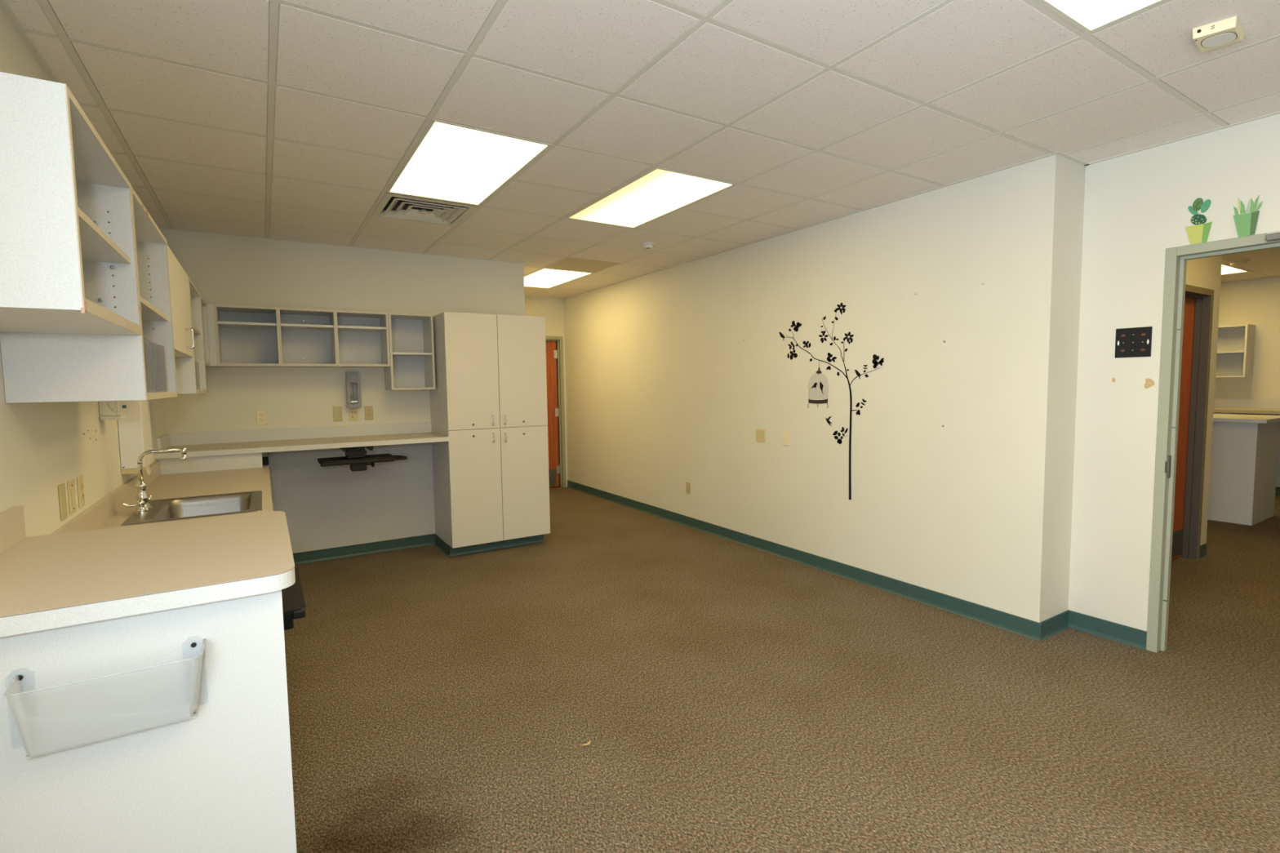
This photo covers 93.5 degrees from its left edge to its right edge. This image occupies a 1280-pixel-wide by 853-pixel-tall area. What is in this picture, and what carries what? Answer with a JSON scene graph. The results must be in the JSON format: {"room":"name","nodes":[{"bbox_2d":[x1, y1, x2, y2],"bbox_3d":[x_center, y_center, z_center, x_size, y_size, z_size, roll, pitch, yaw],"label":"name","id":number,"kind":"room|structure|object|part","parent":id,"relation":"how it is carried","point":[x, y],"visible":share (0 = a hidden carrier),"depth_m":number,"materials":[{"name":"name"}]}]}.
{"room":"empty medical office","nodes":[
{"label":"empty medical office","id":0,"kind":"room"},
{"bbox_2d":[0,7,166,537],"bbox_3d":[-1.533,0.083,1.168,0.100,2.701,8.005,-3,5,-32],"label":"wall","id":1,"kind":"structure","parent":0,"point":[44,446],"depth_m":2.09,"materials":[{"name":"beige paint"}]},
{"bbox_2d":[0,506,26,553],"bbox_3d":[-1.608,0.305,1.423,0.019,0.094,0.848,-3,5,-32],"label":"backsplash","id":2,"kind":"structure","parent":1,"relation":"attached to","point":[12,526],"depth_m":1.70,"materials":[{"name":"laminate"}]},
{"bbox_2d":[57,483,67,520],"bbox_3d":[-2.095,0.273,2.188,0.005,0.128,0.070,-3,5,-32],"label":"cover plate","id":3,"kind":"object","parent":1,"relation":"attached to","point":[61,488],"visible":1,"depth_m":2.18,"materials":[{"name":"plastic"}]},
{"bbox_2d":[0,71,142,335],"bbox_3d":[-1.522,-0.489,1.498,0.322,0.474,0.734,-3,5,-32],"label":"upper cabinet","id":4,"kind":"object","parent":1,"relation":"attached to","point":[68,256],"visible":1,"depth_m":1.27,"materials":[{"name":"laminate"}]},
{"bbox_2d":[77,206,130,264],"bbox_3d":[-1.525,-0.486,1.497,0.301,0.018,0.694,-3,5,-32],"label":"shelf","id":5,"kind":"object","parent":4,"relation":"attached to","point":[96,247],"depth_m":1.65,"materials":[{"name":"laminate"}]},
{"bbox_2d":[66,479,76,515],"bbox_3d":[-2.157,0.268,2.291,0.009,0.126,0.077,-3,5,-32],"label":"switch","id":6,"kind":"object","parent":1,"relation":"attached to","point":[70,484],"visible":1,"depth_m":2.28,"materials":[{"name":"beige plastic"}]},
{"bbox_2d":[76,475,84,508],"bbox_3d":[-2.230,0.259,2.406,0.008,0.124,0.070,-3,5,-32],"label":"wall outlet","id":7,"kind":"object","parent":1,"relation":"attached to","point":[79,479],"visible":1,"depth_m":2.39,"materials":[{"name":"beige plastic"}]},
{"bbox_2d":[0,185,177,403],"bbox_3d":[-1.937,-0.432,2.169,0.322,0.668,0.832,-3,5,-32],"label":"upper cabinet","id":8,"kind":"object","parent":1,"relation":"attached to","point":[37,367],"visible":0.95,"depth_m":1.88,"materials":[{"name":"laminate"}]},
{"bbox_2d":[139,295,168,321],"bbox_3d":[-1.939,-0.431,2.168,0.301,0.018,0.794,-3,5,-32],"label":"shelf","id":9,"kind":"object","parent":8,"relation":"attached to","point":[149,313],"depth_m":2.35,"materials":[{"name":"laminate"}]},
{"bbox_2d":[143,338,166,392],"bbox_3d":[-1.909,-0.214,2.186,0.248,0.185,0.460,-3,5,-32],"label":"rack","id":10,"kind":"object","parent":8,"relation":"in","point":[160,366],"visible":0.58,"depth_m":2.25,"materials":[{"name":"white plastic"}]},
{"bbox_2d":[58,461,160,533],"bbox_3d":[-2.557,0.357,2.950,0.019,0.094,2.730,-3,5,-32],"label":"backsplash","id":11,"kind":"structure","parent":1,"relation":"attached to","point":[94,519],"depth_m":2.76,"materials":[{"name":"laminate"}]},
{"bbox_2d":[98,400,126,420],"bbox_3d":[-2.451,-0.084,2.800,0.083,0.100,0.104,-3,5,-32],"label":"bracket","id":12,"kind":"object","parent":1,"relation":"attached to","point":[103,417],"visible":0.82,"depth_m":2.78,"materials":[{"name":"white plastic"}]},
{"bbox_2d":[115,400,153,475],"bbox_3d":[-2.702,0.053,3.229,0.097,0.420,0.288,-3,5,-32],"label":"paper towel dispenser","id":13,"kind":"object","parent":1,"relation":"attached to","point":[135,436],"visible":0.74,"depth_m":3.12,"materials":[{"name":"white plastic"}]},
{"bbox_2d":[167,245,194,357],"bbox_3d":[-2.388,-0.580,2.908,0.353,0.450,0.908,-3,5,-32],"label":"upper cabinet","id":14,"kind":"object","parent":1,"relation":"attached to","point":[183,332],"visible":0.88,"depth_m":2.93,"materials":[{"name":"laminate"}]},
{"bbox_3d":[-2.296,-0.449,3.075,0.034,0.106,0.012,-3,5,-32],"label":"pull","id":15,"kind":"part","parent":14,"relation":"part of","materials":[{"name":"silver metal"}]},
{"bbox_2d":[174,276,207,393],"bbox_3d":[-2.843,-0.523,3.613,0.320,0.649,0.758,-3,5,-32],"label":"upper cabinet","id":16,"kind":"object","parent":1,"relation":"attached to","point":[185,367],"visible":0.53,"depth_m":3.87,"materials":[{"name":"laminate"}]},
{"bbox_2d":[192,324,200,334],"bbox_3d":[-2.846,-0.589,3.607,0.301,0.018,0.720,-3,5,-32],"label":"shelf","id":17,"kind":"object","parent":16,"relation":"attached to","point":[196,331],"depth_m":3.83,"materials":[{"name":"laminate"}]},
{"bbox_2d":[195,361,199,389],"bbox_3d":[-2.760,-0.301,3.562,0.228,0.168,0.300,-3,5,-32],"label":"rack","id":18,"kind":"object","parent":16,"relation":"in","point":[195,362],"visible":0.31,"depth_m":3.65,"materials":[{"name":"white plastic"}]},
{"bbox_2d":[200,296,213,366],"bbox_3d":[-3.265,-0.663,4.277,0.320,0.449,0.824,-3,5,-32],"label":"upper cabinet","id":19,"kind":"object","parent":1,"relation":"attached to","point":[204,314],"visible":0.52,"depth_m":4.42,"materials":[{"name":"laminate"}]},
{"bbox_2d":[158,227,524,457],"bbox_3d":[-3.011,-0.268,6.263,3.013,2.701,2.221,-3,5,-32],"label":"wall","id":20,"kind":"structure","parent":0,"point":[224,268],"depth_m":5.09,"materials":[{"name":"beige paint"}]},
{"bbox_2d":[256,410,266,425],"bbox_3d":[-3.085,-0.071,4.911,0.070,0.117,0.008,-3,5,-32],"label":"wall outlet","id":21,"kind":"object","parent":20,"relation":"attached to","point":[261,419],"visible":1,"depth_m":4.91,"materials":[{"name":"beige plastic"}]},
{"bbox_2d":[156,422,431,449],"bbox_3d":[-2.648,0.067,4.900,1.953,0.094,0.504,-3,5,-32],"label":"backsplash","id":22,"kind":"structure","parent":20,"relation":"attached to","point":[166,440],"depth_m":5.00,"materials":[{"name":"laminate"}]},
{"bbox_2d":[206,303,390,367],"bbox_3d":[-2.734,-0.713,4.899,1.246,0.452,0.330,-3,5,-32],"label":"upper cabinet","id":23,"kind":"object","parent":20,"relation":"attached to","point":[239,335],"visible":1,"depth_m":4.93,"materials":[{"name":"laminate"}]},
{"bbox_2d":[217,321,276,328],"bbox_3d":[-3.054,-0.789,4.696,0.375,0.018,0.309,-3,5,-32],"label":"shelf","id":24,"kind":"object","parent":23,"relation":"attached to","point":[221,325],"depth_m":4.65,"materials":[{"name":"laminate"}]},
{"bbox_2d":[280,323,333,330],"bbox_3d":[-2.715,-0.808,4.907,0.370,0.018,0.309,-3,5,-32],"label":"shelf","id":25,"kind":"object","parent":23,"relation":"attached to","point":[284,326],"depth_m":4.86,"materials":[{"name":"laminate"}]},
{"bbox_2d":[337,325,386,332],"bbox_3d":[-2.380,-0.828,5.116,0.368,0.018,0.309,-3,5,-32],"label":"shelf","id":26,"kind":"object","parent":23,"relation":"attached to","point":[340,328],"depth_m":5.07,"materials":[{"name":"laminate"}]},
{"bbox_2d":[155,422,448,474],"bbox_3d":[-2.615,0.145,4.853,1.953,0.244,0.627,-3,5,-32],"label":"countertop","id":27,"kind":"structure","parent":20,"relation":"attached to","point":[237,449],"depth_m":4.71,"materials":[{"name":"laminate"}]},
{"bbox_3d":[-3.039,0.260,4.274,0.610,0.110,0.018,-3,5,-32],"label":"riser panel","id":28,"kind":"part","parent":27,"relation":"part of","materials":[{"name":"laminate"}]},
{"bbox_2d":[317,445,407,471],"bbox_3d":[-2.328,0.240,5.029,0.653,0.198,0.535,-3,5,-32],"label":"keyboard tray","id":29,"kind":"object","parent":27,"relation":"attached to","point":[357,457],"visible":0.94,"depth_m":4.80,"materials":[{"name":"black plastic"}]},
{"bbox_3d":[-2.292,0.207,4.843,0.155,0.080,0.145,-3,5,-32],"label":"arm","id":30,"kind":"part","parent":29,"relation":"part of","materials":[{"name":"black plastic"}]},
{"bbox_2d":[333,406,342,421],"bbox_3d":[-2.612,-0.110,5.206,0.070,0.128,0.005,-3,5,-32],"label":"cover plate","id":31,"kind":"object","parent":20,"relation":"attached to","point":[337,411],"visible":1,"depth_m":5.20,"materials":[{"name":"plastic"}]},
{"bbox_2d":[268,442,435,553],"bbox_3d":[-2.494,0.583,5.317,1.302,0.921,0.017,-3,5,-32],"label":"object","id":32,"kind":"structure","parent":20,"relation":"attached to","point":[326,507],"depth_m":5.29,"materials":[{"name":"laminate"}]},
{"bbox_2d":[345,373,361,408],"bbox_3d":[-2.486,-0.321,5.225,0.108,0.317,0.084,-3,5,-32],"label":"holder","id":33,"kind":"object","parent":20,"relation":"attached to","point":[352,383],"visible":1,"depth_m":5.22,"materials":[{"name":"white plastic"}]},
{"bbox_2d":[349,408,358,420],"bbox_3d":[-2.504,-0.105,5.273,0.070,0.106,0.007,-3,5,-32],"label":"data plate","id":34,"kind":"object","parent":20,"relation":"attached to","point":[353,412],"visible":1,"depth_m":5.27,"materials":[{"name":"beige plastic"}]},
{"bbox_2d":[293,533,435,564],"bbox_3d":[-2.644,1.013,6.508,2.287,0.102,2.135,-3,5,-32],"label":"baseboard","id":35,"kind":"structure","parent":20,"relation":"attached to","point":[326,554],"depth_m":5.37,"materials":[{"name":"green plastic"}]},
{"bbox_2d":[364,405,373,420],"bbox_3d":[-2.401,-0.119,5.336,0.070,0.123,0.008,-3,5,-32],"label":"wall outlet","id":36,"kind":"object","parent":20,"relation":"attached to","point":[368,410],"visible":1,"depth_m":5.33,"materials":[{"name":"plastic"}]},
{"bbox_2d":[383,312,435,390],"bbox_3d":[-2.048,-0.653,5.333,0.363,0.653,0.330,-3,5,-32],"label":"upper cabinet","id":37,"kind":"object","parent":20,"relation":"attached to","point":[411,345],"visible":0.92,"depth_m":5.44,"materials":[{"name":"laminate"}]},
{"bbox_3d":[-2.134,-0.662,5.469,0.327,0.617,0.007,-3,5,-32],"label":"panel","id":38,"kind":"part","parent":37,"relation":"part of","materials":[{"name":"laminate"}]},
{"bbox_2d":[392,351,431,356],"bbox_3d":[-2.049,-0.639,5.336,0.326,0.018,0.309,-3,5,-32],"label":"shelf","id":39,"kind":"object","parent":37,"relation":"attached to","point":[394,353],"depth_m":5.29,"materials":[{"name":"laminate"}]},
{"bbox_2d":[524,296,567,487],"bbox_3d":[-1.696,-0.435,8.330,1.418,2.701,0.100,-3,5,-32],"label":"wall","id":40,"kind":"structure","parent":0,"point":[553,309],"depth_m":8.49,"materials":[{"name":"beige paint"}]},
{"bbox_2d":[545,335,566,487],"bbox_3d":[-1.583,-0.183,8.496,1.025,2.170,0.247,-3,5,-32],"label":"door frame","id":41,"kind":"structure","parent":40,"relation":"in","point":[554,469],"depth_m":8.65,"materials":[{"name":"orange wood"}]},
{"bbox_3d":[-1.584,0.750,8.568,0.805,0.240,0.002,-3,5,-23],"label":"kick plate","id":42,"kind":"part","parent":41,"relation":"part of","materials":[{"name":"metal"}]},
{"bbox_2d":[4,0,1279,298],"bbox_3d":[2.361,-1.774,5.526,11.650,0.270,11.650,-3,5,-32],"label":"ceiling","id":43,"kind":"structure","parent":0,"point":[295,120],"depth_m":2.56,"materials":[{"name":"tile"}]},
{"bbox_2d":[372,192,478,226],"bbox_3d":[-1.495,-1.548,4.160,0.584,0.142,0.584,-3,5,-32],"label":"ceiling vent","id":44,"kind":"object","parent":43,"relation":"in","point":[392,206],"visible":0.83,"depth_m":4.20,"materials":[{"name":"metal"}]},
{"bbox_3d":[-1.494,-1.490,4.165,0.065,0.022,0.065,0,4,13],"label":"plate","id":45,"kind":"part","parent":44,"relation":"part of","materials":[{"name":"paint"}]},
{"bbox_2d":[386,119,551,205],"bbox_3d":[-1.010,-1.490,3.387,0.586,0.106,1.195,-3,5,-32],"label":"ceiling light","id":46,"kind":"object","parent":43,"relation":"attached to","point":[450,162],"visible":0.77,"depth_m":3.29,"materials":[{"name":"paint"}]},
{"bbox_2d":[524,268,593,288],"bbox_3d":[-1.077,-1.747,6.932,0.586,0.106,1.195,-3,5,-32],"label":"ceiling light","id":47,"kind":"object","parent":43,"relation":"attached to","point":[543,277],"visible":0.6,"depth_m":6.84,"materials":[{"name":"paint"}]},
{"bbox_2d":[641,241,654,248],"bbox_3d":[0.069,-1.564,5.220,0.110,0.045,0.110,-3,5,-32],"label":"smoke detector","id":48,"kind":"object","parent":43,"relation":"attached to","point":[647,245],"visible":1,"depth_m":5.18,"materials":[{"name":"white plastic"}]},
{"bbox_2d":[566,167,736,228],"bbox_3d":[0.024,-1.551,4.032,0.586,0.106,1.195,-3,5,-32],"label":"ceiling light","id":49,"kind":"object","parent":43,"relation":"attached to","point":[658,193],"visible":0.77,"depth_m":3.95,"materials":[{"name":"paint"}]},
{"bbox_2d":[1035,0,1165,34],"bbox_3d":[1.640,-1.385,1.453,0.586,0.106,1.195,-3,5,-32],"label":"ceiling light","id":50,"kind":"object","parent":43,"relation":"attached to","point":[1089,16],"visible":1,"depth_m":1.99,"materials":[{"name":"paint"}]},
{"bbox_2d":[1047,0,1156,28],"bbox_3d":[1.641,-1.338,1.456,0.554,0.003,1.163,-3,5,-32],"label":"diffuser","id":51,"kind":"object","parent":50,"relation":"attached to","point":[1082,14],"depth_m":1.99,"materials":[{"name":"white plastic"}]},
{"bbox_2d":[1191,15,1245,52],"bbox_3d":[2.027,-1.367,2.110,0.188,0.038,0.116,-4,5,-40],"label":"fire alarm","id":52,"kind":"object","parent":43,"relation":"attached to","point":[1227,31],"visible":1,"depth_m":2.08,"materials":[{"name":"beige plastic"}]},
{"bbox_2d":[1221,263,1248,275],"bbox_3d":[6.450,-1.848,6.962,1.195,0.106,0.586,-3,5,-32],"label":"ceiling light","id":53,"kind":"object","parent":43,"relation":"attached to","point":[1225,269],"visible":0.13,"depth_m":6.97,"materials":[{"name":"plastic"}]},
{"bbox_2d":[1221,265,1245,274],"bbox_3d":[6.451,-1.802,6.965,1.163,0.003,0.554,-3,5,-32],"label":"diffuser","id":54,"kind":"object","parent":53,"relation":"attached to","point":[1225,269],"depth_m":6.97,"materials":[{"name":"white plastic"}]},
{"bbox_2d":[1227,258,1250,266],"bbox_3d":[6.328,-1.726,6.368,0.170,0.052,0.170,-3,5,-32],"label":"smoke detector","id":55,"kind":"object","parent":43,"relation":"attached to","point":[1237,262],"visible":1,"depth_m":6.33,"materials":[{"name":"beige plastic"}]},
{"bbox_2d":[284,484,1279,852],"bbox_3d":[2.399,1.103,5.735,11.650,0.100,11.650,-3,5,-32],"label":"floor","id":56,"kind":"structure","parent":0,"point":[728,696],"depth_m":2.73,"materials":[{"name":"carpet"}]},
{"bbox_2d":[0,589,296,852],"bbox_3d":[-1.335,0.887,1.639,0.651,1.024,0.795,-3,5,-32],"label":"end panel","id":57,"kind":"object","parent":56,"relation":"on","point":[219,780],"visible":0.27,"depth_m":1.33,"materials":[{"name":"laminate"}]},
{"bbox_2d":[3,640,208,759],"bbox_3d":[-1.094,0.563,1.244,0.322,0.167,0.092,-3,5,-32],"label":"file holder","id":58,"kind":"object","parent":57,"relation":"attached to","point":[41,733],"visible":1,"depth_m":1.22,"materials":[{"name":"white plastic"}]},
{"bbox_2d":[0,505,295,637],"bbox_3d":[-1.327,0.308,1.600,0.682,0.136,0.851,-3,5,-32],"label":"countertop","id":59,"kind":"structure","parent":57,"relation":"on","point":[61,580],"depth_m":1.47,"materials":[{"name":"laminate"}]},
{"bbox_2d":[281,567,305,630],"bbox_3d":[-1.331,0.479,1.763,0.592,0.228,0.465,-3,5,-32],"label":"keyboard tray","id":60,"kind":"object","parent":59,"relation":"attached to","point":[293,599],"visible":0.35,"depth_m":1.77,"materials":[{"name":"black plastic"}]},
{"bbox_2d":[429,311,550,556],"bbox_3d":[-1.400,0.056,5.593,0.921,2.110,0.654,-3,5,-32],"label":"tall cabinet","id":61,"kind":"object","parent":56,"relation":"on","point":[491,479],"visible":1,"depth_m":5.33,"materials":[{"name":"laminate"}]},
{"bbox_3d":[-1.444,-0.474,5.194,0.451,0.994,0.019,-3,5,-32],"label":"cupboard door","id":62,"kind":"part","parent":61,"relation":"part of","materials":[{"name":"laminate"}]},
{"bbox_3d":[-1.430,0.530,5.267,0.451,1.013,0.019,-3,5,-32],"label":"cupboard door","id":63,"kind":"part","parent":61,"relation":"part of","materials":[{"name":"laminate"}]},
{"bbox_3d":[-1.057,-0.496,5.435,0.451,0.994,0.019,-3,5,-32],"label":"cupboard door","id":64,"kind":"part","parent":61,"relation":"part of","materials":[{"name":"laminate"}]},
{"bbox_3d":[-1.044,0.508,5.508,0.451,1.013,0.019,-3,5,-32],"label":"cupboard door","id":65,"kind":"part","parent":61,"relation":"part of","materials":[{"name":"laminate"}]},
{"bbox_2d":[581,740,591,746],"bbox_3d":[-0.221,1.317,2.503,0.046,0.012,0.020,-4,5,-39],"label":"debris","id":66,"kind":"object","parent":56,"relation":"on","point":[589,741],"visible":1,"depth_m":2.49,"materials":[{"name":"paper"}]},
{"bbox_2d":[1207,413,1279,525],"bbox_3d":[5.548,0.351,7.493,0.920,1.063,3.335,-3,5,-32],"label":"base cabinet","id":67,"kind":"object","parent":56,"relation":"on","point":[1245,447],"depth_m":6.10,"materials":[{"name":"laminate"}]},
{"bbox_2d":[1213,398,1279,487],"bbox_3d":[7.390,0.245,7.716,0.649,1.195,6.900,-3,5,-32],"label":"countertop","id":68,"kind":"structure","parent":67,"relation":"on","point":[1264,406],"depth_m":7.52,"materials":[{"name":"laminate"}]},
{"bbox_3d":[8.616,0.358,6.341,0.004,0.933,3.260,-3,5,-32],"label":"wall panel","id":69,"kind":"part","parent":68,"relation":"part of","materials":[{"name":"laminate"}]},
{"bbox_3d":[-2.438,0.848,3.412,0.660,0.874,3.329,-3,5,-32],"label":"base cabinet","id":70,"kind":"object","parent":56,"relation":"on","visible":0},
{"bbox_2d":[49,460,272,534],"bbox_3d":[-2.448,0.344,3.372,0.650,0.136,3.330,-3,5,-32],"label":"countertop","id":71,"kind":"structure","parent":70,"relation":"on","point":[108,512],"depth_m":3.41,"materials":[{"name":"laminate"}]},
{"bbox_2d":[120,447,186,514],"bbox_3d":[-2.323,0.254,2.894,0.250,0.293,0.182,-3,5,-32],"label":"faucet","id":72,"kind":"object","parent":71,"relation":"on","point":[142,504],"visible":1,"depth_m":2.85,"materials":[{"name":"silver metal"}]},
{"bbox_3d":[-2.357,0.357,2.788,0.013,0.032,0.074,3,6,41],"label":"blade handle","id":73,"kind":"part","parent":72,"relation":"part of","materials":[{"name":"silver metal"}]},
{"bbox_3d":[-2.365,0.398,2.868,0.056,0.012,0.150,-3,5,-32],"label":"deck plate","id":74,"kind":"part","parent":72,"relation":"part of","materials":[{"name":"silver metal"}]},
{"bbox_3d":[-2.304,0.190,2.893,0.165,0.158,0.016,-3,5,-32],"label":"spout","id":75,"kind":"part","parent":72,"relation":"part of","materials":[{"name":"silver metal"}]},
{"bbox_2d":[120,490,262,525],"bbox_3d":[-2.186,0.477,3.006,0.517,0.170,0.666,-3,5,-32],"label":"sink","id":76,"kind":"object","parent":71,"relation":"in","point":[211,505],"visible":0.47,"depth_m":3.20,"materials":[{"name":"silver metal"}]},
{"bbox_2d":[545,154,1085,622],"bbox_3d":[0.450,-0.344,6.693,0.479,2.701,7.604,-3,5,-32],"label":"wall","id":77,"kind":"structure","parent":0,"point":[665,390],"depth_m":4.27,"materials":[{"name":"beige paint"}]},
{"bbox_2d":[685,481,690,493],"bbox_3d":[0.498,0.637,6.245,0.008,0.117,0.070,-3,5,-32],"label":"wall outlet","id":78,"kind":"object","parent":77,"relation":"attached to","point":[687,484],"visible":1,"depth_m":6.24,"materials":[{"name":"plastic"}]},
{"bbox_2d":[755,428,764,442],"bbox_3d":[1.058,0.078,5.295,0.006,0.112,0.116,-3,5,-32],"label":"cover plate","id":79,"kind":"object","parent":77,"relation":"in","point":[760,433],"visible":1,"depth_m":5.29,"materials":[{"name":"beige plastic"}]},
{"bbox_2d":[782,431,789,445],"bbox_3d":[1.215,0.099,5.038,0.013,0.120,0.072,-3,5,-32],"label":"light switch","id":80,"kind":"object","parent":77,"relation":"attached to","point":[785,434],"visible":1,"depth_m":5.03,"materials":[{"name":"beige plastic"}]},
{"bbox_2d":[807,360,830,408],"bbox_3d":[1.396,-0.329,4.720,0.001,0.370,0.236,-3,5,-32],"label":"decal","id":81,"kind":"object","parent":77,"relation":"attached to","point":[814,393],"visible":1,"depth_m":4.72,"materials":[{"name":"white plastic"}]},
{"bbox_2d":[819,382,823,395],"bbox_3d":[1.415,-0.297,4.693,0.002,0.109,0.038,-3,5,-32],"label":"decal","id":82,"kind":"object","parent":77,"relation":"attached to","point":[821,385],"visible":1,"depth_m":4.69,"materials":[{"name":"black plastic"}]},
{"bbox_2d":[826,416,831,426],"bbox_3d":[1.458,-0.041,4.648,0.002,0.082,0.067,-3,5,-32],"label":"decal","id":83,"kind":"object","parent":77,"relation":"attached to","point":[828,418],"visible":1,"depth_m":4.65,"materials":[{"name":"black plastic"}]},
{"bbox_2d":[784,302,884,499],"bbox_3d":[1.456,-0.196,4.636,0.001,1.475,0.956,-3,5,-32],"label":"decal","id":84,"kind":"object","parent":77,"relation":"attached to","point":[875,357],"visible":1,"depth_m":4.51,"materials":[{"name":"black plastic"}]},
{"bbox_2d":[567,480,1146,649],"bbox_3d":[1.777,1.096,4.562,0.363,0.102,10.126,-3,5,-32],"label":"baseboard","id":85,"kind":"structure","parent":77,"relation":"attached to","point":[1118,633],"depth_m":4.07,"materials":[{"name":"green plastic"}]},
{"bbox_2d":[854,369,860,378],"bbox_3d":[1.591,-0.381,4.403,0.002,0.068,0.055,-3,5,-32],"label":"decal","id":86,"kind":"object","parent":77,"relation":"attached to","point":[858,374],"visible":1,"depth_m":4.40,"materials":[{"name":"black plastic"}]},
{"bbox_2d":[1067,113,1279,631],"bbox_3d":[3.634,-0.041,1.942,0.130,2.701,3.846,-3,5,-32],"label":"wall","id":87,"kind":"structure","parent":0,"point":[1136,204],"depth_m":3.31,"materials":[{"name":"beige paint"}]},
{"bbox_2d":[1115,326,1152,357],"bbox_3d":[2.690,-0.458,3.288,0.006,0.160,0.161,-3,5,-32],"label":"plate","id":88,"kind":"object","parent":87,"relation":"attached to","point":[1135,342],"visible":1,"depth_m":3.28,"materials":[{"name":"metal"}]},
{"bbox_2d":[1144,377,1154,388],"bbox_3d":[2.739,-0.231,3.237,0.001,0.057,0.047,-3,5,-32],"label":"chip","id":89,"kind":"object","parent":87,"relation":"attached to","point":[1149,383],"visible":1,"depth_m":3.24,"materials":[{"name":"paint"}]},
{"bbox_2d":[1185,197,1212,244],"bbox_3d":[2.815,-1.037,3.035,0.003,0.228,0.103,-3,5,-32],"label":"sticker","id":90,"kind":"object","parent":87,"relation":"attached to","point":[1199,233],"visible":1,"depth_m":3.04,"materials":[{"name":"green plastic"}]},
{"bbox_2d":[1185,222,1212,244],"bbox_3d":[2.815,-0.972,3.039,0.001,0.097,0.103,-3,5,-32],"label":"pot","id":91,"kind":"object","parent":90,"relation":"on","point":[1199,233],"depth_m":3.04,"materials":[{"name":"green"}]},
{"bbox_2d":[1146,231,1279,653],"bbox_3d":[3.087,0.171,2.837,0.146,2.161,1.008,-3,5,-32],"label":"door frame","id":92,"kind":"structure","parent":87,"relation":"attached to","point":[1176,258],"depth_m":3.19,"materials":[{"name":"green metal"}]},
{"bbox_3d":[2.803,0.214,3.200,0.044,0.120,0.012,-3,5,-32],"label":"strike plate","id":93,"kind":"part","parent":92,"relation":"part of","materials":[{"name":"metal"}]},
{"bbox_2d":[1265,231,1279,241],"bbox_3d":[3.006,-0.877,2.700,0.039,0.039,0.285,-3,5,-32],"label":"bracket","id":94,"kind":"object","parent":92,"relation":"attached to","point":[1275,236],"visible":1,"depth_m":2.79,"materials":[{"name":"grey metal"}]},
{"bbox_2d":[1233,195,1262,237],"bbox_3d":[2.908,-1.010,2.886,0.006,0.192,0.102,-3,5,-32],"label":"sticker","id":95,"kind":"object","parent":87,"relation":"attached to","point":[1246,224],"visible":1,"depth_m":2.89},
{"bbox_2d":[1233,210,1259,237],"bbox_3d":[2.905,-0.969,2.890,0.001,0.110,0.091,-3,5,-32],"label":"pot","id":96,"kind":"object","parent":95,"relation":"on","point":[1246,224],"depth_m":2.89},
{"bbox_2d":[1185,255,1222,545],"bbox_3d":[3.640,-0.216,4.348,2.440,2.701,0.130,-3,5,-32],"label":"wall","id":97,"kind":"structure","parent":0,"point":[1204,273],"depth_m":4.86,"materials":[{"name":"beige paint"}]},
{"bbox_2d":[1171,284,1213,559],"bbox_3d":[4.098,0.022,4.649,1.015,2.170,0.145,-3,5,-32],"label":"door","id":98,"kind":"structure","parent":97,"relation":"in","point":[1198,301],"depth_m":4.86,"materials":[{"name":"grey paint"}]},
{"bbox_3d":[4.099,0.968,4.736,0.890,0.210,0.003,-3,5,-32],"label":"kick plate","id":99,"kind":"part","parent":98,"relation":"part of","materials":[{"name":"metal"}]},
{"bbox_3d":[4.136,0.026,4.589,1.015,2.171,0.003,-3,5,-32],"label":"trim","id":100,"kind":"part","parent":98,"relation":"part of","materials":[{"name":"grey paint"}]},
{"bbox_2d":[1214,275,1279,399],"bbox_3d":[6.902,-0.606,9.129,0.100,2.701,10.300,-3,5,-32],"label":"wall","id":101,"kind":"structure","parent":0,"point":[1256,301],"depth_m":7.59,"materials":[{"name":"beige paint"}]},
{"bbox_2d":[1215,324,1255,377],"bbox_3d":[7.523,-0.957,7.713,0.307,0.652,0.415,-3,5,-32],"label":"upper cabinet","id":102,"kind":"object","parent":101,"relation":"attached to","point":[1235,343],"visible":0.6,"depth_m":7.74,"materials":[{"name":"laminate"}]},
{"bbox_2d":[1217,351,1244,353],"bbox_3d":[7.524,-0.949,7.715,0.290,0.020,0.375,-3,5,-32],"label":"shelf","id":103,"kind":"object","parent":102,"relation":"attached to","point":[1218,352],"depth_m":7.64,"materials":[{"name":"laminate"}]},
{"bbox_3d":[7.650,-0.964,7.793,0.007,0.612,0.375,-3,5,-32],"label":"panel","id":104,"kind":"part","parent":102,"relation":"part of","materials":[{"name":"laminate"}]},
{"bbox_2d":[1213,398,1279,408],"bbox_3d":[7.650,-0.307,7.844,0.019,0.120,6.900,-3,5,-32],"label":"backsplash","id":105,"kind":"structure","parent":101,"relation":"attached to","point":[1218,402],"depth_m":7.68,"materials":[{"name":"laminate"}]},
{"bbox_3d":[5.137,-0.498,7.958,4.140,2.701,4.420,-3,5,-32],"label":"wall","id":106,"kind":"structure","parent":0,"visible":0},
{"bbox_2d":[1199,486,1279,559],"bbox_3d":[5.886,0.878,6.814,4.215,0.102,7.100,-3,5,-32],"label":"baseboard","id":107,"kind":"structure","parent":106,"relation":"attached to","point":[1203,547],"depth_m":5.00,"materials":[{"name":"green plastic"}]}
]}

